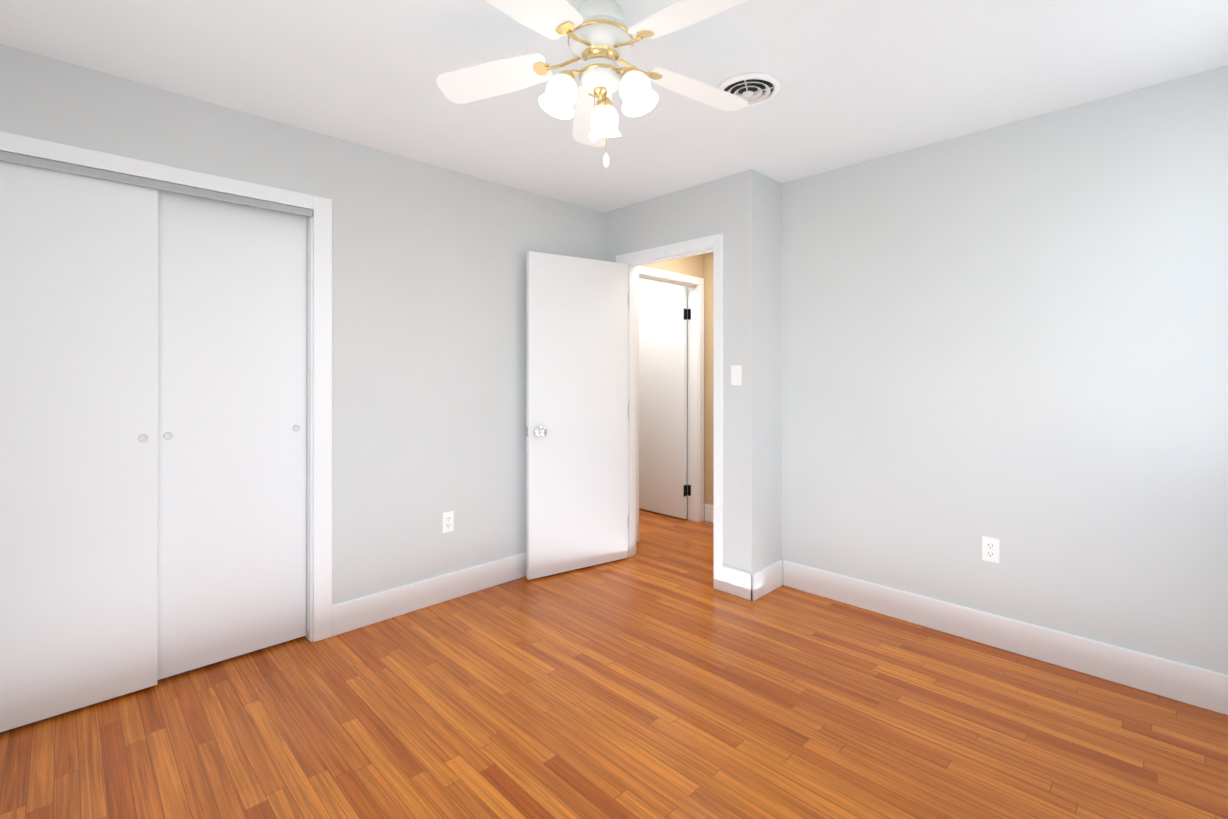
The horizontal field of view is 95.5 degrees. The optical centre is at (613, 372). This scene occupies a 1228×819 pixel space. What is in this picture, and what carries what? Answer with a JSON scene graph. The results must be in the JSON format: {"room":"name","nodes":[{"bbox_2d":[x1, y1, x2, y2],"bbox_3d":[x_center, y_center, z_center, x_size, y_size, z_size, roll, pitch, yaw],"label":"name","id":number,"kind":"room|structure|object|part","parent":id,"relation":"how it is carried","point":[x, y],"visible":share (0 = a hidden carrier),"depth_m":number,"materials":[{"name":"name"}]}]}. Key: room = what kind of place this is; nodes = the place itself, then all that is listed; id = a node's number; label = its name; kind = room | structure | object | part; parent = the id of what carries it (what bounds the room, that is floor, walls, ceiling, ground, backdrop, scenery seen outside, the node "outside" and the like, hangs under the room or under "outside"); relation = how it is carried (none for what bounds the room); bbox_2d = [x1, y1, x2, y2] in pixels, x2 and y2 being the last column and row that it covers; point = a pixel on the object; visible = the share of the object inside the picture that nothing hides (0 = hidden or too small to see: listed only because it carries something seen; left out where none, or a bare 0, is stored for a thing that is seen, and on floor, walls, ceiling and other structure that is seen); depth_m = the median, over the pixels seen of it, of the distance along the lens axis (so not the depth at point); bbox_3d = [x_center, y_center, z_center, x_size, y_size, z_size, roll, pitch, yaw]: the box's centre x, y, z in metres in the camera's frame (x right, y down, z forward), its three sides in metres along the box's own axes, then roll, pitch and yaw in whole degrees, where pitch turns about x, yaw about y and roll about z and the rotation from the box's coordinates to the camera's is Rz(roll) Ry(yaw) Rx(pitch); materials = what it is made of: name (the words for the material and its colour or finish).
{"room":"empty bedroom","nodes":[
{"label":"empty bedroom","id":0,"kind":"room"},
{"bbox_2d":[0,44,703,604],"bbox_3d":[-0.913,0.064,3.269,4.670,2.440,0.110,0,0,-45],"label":"wall","id":1,"kind":"structure","parent":0,"point":[428,344],"depth_m":2.97,"materials":[{"name":"grey paint"}]},
{"bbox_2d":[0,161,157,731],"bbox_3d":[-2.138,0.254,2.016,0.758,2.029,0.034,0,0,-45],"label":"closet door","id":2,"kind":"structure","parent":1,"relation":"in","point":[78,458],"depth_m":2.10,"materials":[{"name":"white wood"}]},
{"bbox_2d":[138,434,148,442],"bbox_3d":[-1.888,0.263,2.238,0.033,0.033,0.003,0,0,-45],"label":"door pull","id":3,"kind":"object","parent":2,"relation":"attached to","point":[143,438],"visible":1,"depth_m":2.24,"materials":[{"name":"white metal"}]},
{"bbox_2d":[0,150,312,216],"bbox_3d":[-1.916,-0.762,2.194,1.340,0.036,0.018,0,0,-45],"label":"trim","id":4,"kind":"structure","parent":1,"relation":"attached to","point":[27,160],"depth_m":2.23,"materials":[{"name":"silver metal"}]},
{"bbox_2d":[0,131,331,641],"bbox_3d":[-1.912,0.218,2.190,1.509,2.130,0.017,0,0,-45],"label":"trim","id":5,"kind":"structure","parent":1,"relation":"attached to","point":[321,207],"depth_m":2.66,"materials":[{"name":"white wood"}]},
{"bbox_2d":[157,190,306,679],"bbox_3d":[-1.752,0.255,2.458,0.716,2.029,0.034,0,0,-45],"label":"closet door","id":6,"kind":"structure","parent":1,"relation":"in","point":[232,386],"depth_m":2.48,"materials":[{"name":"white wood"}]},
{"bbox_2d":[163,425,299,439],"bbox_3d":[-1.687,0.263,2.495,0.514,0.033,0.003,0,0,-45],"label":"door pull","id":7,"kind":"object","parent":6,"relation":"attached to","point":[169,435],"visible":1,"depth_m":2.33,"materials":[{"name":"white metal"}]},
{"bbox_2d":[305,217,312,641],"bbox_3d":[-1.957,0.250,2.234,1.352,2.066,0.111,0,0,-45],"label":"trim","id":8,"kind":"structure","parent":1,"relation":"attached to","point":[309,574],"depth_m":2.67,"materials":[{"name":"white wood"}]},
{"bbox_2d":[332,552,525,635],"bbox_3d":[-0.723,1.209,3.367,1.840,0.150,0.016,0,0,-45],"label":"baseboard","id":9,"kind":"structure","parent":1,"relation":"attached to","point":[354,614],"depth_m":3.04,"materials":[{"name":"white wood"}]},
{"bbox_2d":[442,511,453,532],"bbox_3d":[-0.939,0.844,3.159,0.070,0.115,0.008,0,0,-45],"label":"outlet","id":10,"kind":"object","parent":1,"relation":"attached to","point":[447,521],"visible":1,"depth_m":3.15,"materials":[{"name":"white plastic"}]},
{"bbox_2d":[0,509,1227,818],"bbox_3d":[-0.261,1.333,2.723,5.110,0.100,5.500,0,0,-45],"label":"floor","id":11,"kind":"structure","parent":0,"point":[656,675],"depth_m":2.03,"materials":[{"name":"brown wood"}]},
{"bbox_2d":[0,0,1227,212],"bbox_3d":[-0.261,-1.206,2.727,5.110,0.100,5.500,0,0,-45],"label":"ceiling","id":12,"kind":"structure","parent":0,"point":[862,80],"depth_m":2.11,"materials":[{"name":"white paint"}]},
{"bbox_2d":[436,0,747,167],"bbox_3d":[-0.021,-0.906,1.759,1.070,0.503,1.034,0,0,-45],"label":"ceiling fan","id":13,"kind":"object","parent":12,"relation":"hanging from","point":[601,40],"visible":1,"depth_m":1.75,"materials":[{"name":"white"}]},
{"bbox_2d":[717,72,780,105],"bbox_3d":[0.546,-1.145,2.274,0.262,0.024,0.262,0,0,-45],"label":"ceiling vent","id":14,"kind":"object","parent":12,"relation":"in","point":[753,88],"visible":0.71,"depth_m":2.24,"materials":[{"name":"white metal"}]},
{"bbox_2d":[636,266,703,541],"bbox_3d":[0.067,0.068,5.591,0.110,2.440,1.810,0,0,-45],"label":"door frame","id":15,"kind":"structure","parent":0,"point":[645,286],"depth_m":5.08,"materials":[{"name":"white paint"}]},
{"bbox_2d":[639,287,690,518],"bbox_3d":[0.356,0.263,5.110,0.105,2.024,0.790,0,0,-45],"label":"hall door","id":16,"kind":"structure","parent":15,"relation":"in","point":[662,402],"depth_m":5.04,"materials":[{"name":"white wood"}]},
{"bbox_3d":[0.637,0.257,4.863,0.053,1.640,0.044,0,0,-45],"label":"hall door hinge","id":17,"kind":"part","parent":16,"relation":"part of","materials":[{"name":"black metal"}]},
{"bbox_2d":[604,169,761,573],"bbox_3d":[-0.245,0.066,4.272,0.110,2.440,3.025,0,0,-45],"label":"wall","id":18,"kind":"structure","parent":0,"point":[729,207],"depth_m":3.24,"materials":[{"name":"grey paint"}]},
{"bbox_2d":[616,233,722,590],"bbox_3d":[0.376,0.231,3.647,0.148,2.108,0.886,0,0,-45],"label":"door frame","id":19,"kind":"structure","parent":18,"relation":"attached to","point":[715,241],"depth_m":3.43,"materials":[{"name":"white wood"}]},
{"bbox_2d":[526,251,627,579],"bbox_3d":[-0.225,0.261,3.651,0.745,2.024,0.166,0,0,-34],"label":"bedroom door","id":20,"kind":"structure","parent":19,"relation":"attached to","point":[576,412],"depth_m":3.61,"materials":[{"name":"white wood"}]},
{"bbox_3d":[-0.492,0.365,3.473,0.104,0.066,0.166,0,0,-34],"label":"knob","id":21,"kind":"part","parent":20,"relation":"part of","materials":[{"name":"silver metal"}]},
{"bbox_2d":[731,365,741,384],"bbox_3d":[0.704,0.014,3.223,0.017,0.115,0.070,0,0,-45],"label":"light switch","id":22,"kind":"object","parent":18,"relation":"attached to","point":[736,374],"visible":1,"depth_m":3.22,"materials":[{"name":"white plastic"}]},
{"bbox_2d":[722,565,753,600],"bbox_3d":[0.358,1.210,3.571,0.016,0.150,1.215,0,0,-45],"label":"baseboard","id":23,"kind":"structure","parent":18,"relation":"attached to","point":[736,582],"depth_m":3.21,"materials":[{"name":"white wood"}]},
{"bbox_2d":[704,252,713,519],"bbox_3d":[1.174,0.066,4.558,0.110,2.440,1.215,0,0,-45],"label":"wall","id":24,"kind":"structure","parent":0,"point":[708,386],"depth_m":4.84,"materials":[{"name":"beige paint"}]},
{"bbox_2d":[762,174,781,568],"bbox_3d":[1.250,0.065,3.700,1.210,2.440,0.110,0,0,-45],"label":"wall","id":25,"kind":"structure","parent":0,"point":[771,371],"depth_m":3.31,"materials":[{"name":"grey paint"}]},
{"bbox_2d":[751,560,782,599],"bbox_3d":[0.895,1.209,3.259,0.340,0.150,0.016,0,0,-45],"label":"baseboard","id":26,"kind":"structure","parent":25,"relation":"attached to","point":[767,579],"depth_m":3.25,"materials":[{"name":"white wood"}]},
{"bbox_2d":[782,65,1227,674],"bbox_3d":[1.829,0.063,2.660,0.110,2.440,2.185,0,0,-45],"label":"wall","id":27,"kind":"structure","parent":0,"point":[1012,337],"depth_m":2.52,"materials":[{"name":"grey paint"}]},
{"bbox_2d":[982,536,999,562],"bbox_3d":[1.776,0.833,2.630,0.008,0.115,0.070,0,0,-45],"label":"outlet","id":28,"kind":"object","parent":27,"relation":"attached to","point":[990,549],"visible":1,"depth_m":2.63,"materials":[{"name":"white plastic"}]},
{"bbox_2d":[783,560,1227,714],"bbox_3d":[1.752,1.208,2.647,0.016,0.150,2.059,0,0,-45],"label":"baseboard","id":29,"kind":"structure","parent":27,"relation":"attached to","point":[1187,683],"depth_m":2.51,"materials":[{"name":"white wood"}]},
{"bbox_3d":[0.146,0.066,4.736,1.100,2.440,2.915,0,0,-45],"label":"wall","id":30,"kind":"structure","parent":0,"visible":0},
{"bbox_2d":[705,504,713,522],"bbox_3d":[0.783,1.210,4.095,1.096,0.150,1.101,0,0,-45],"label":"baseboard","id":31,"kind":"structure","parent":30,"relation":"attached to","point":[709,512],"depth_m":4.81,"materials":[{"name":"white wood"}]}
]}

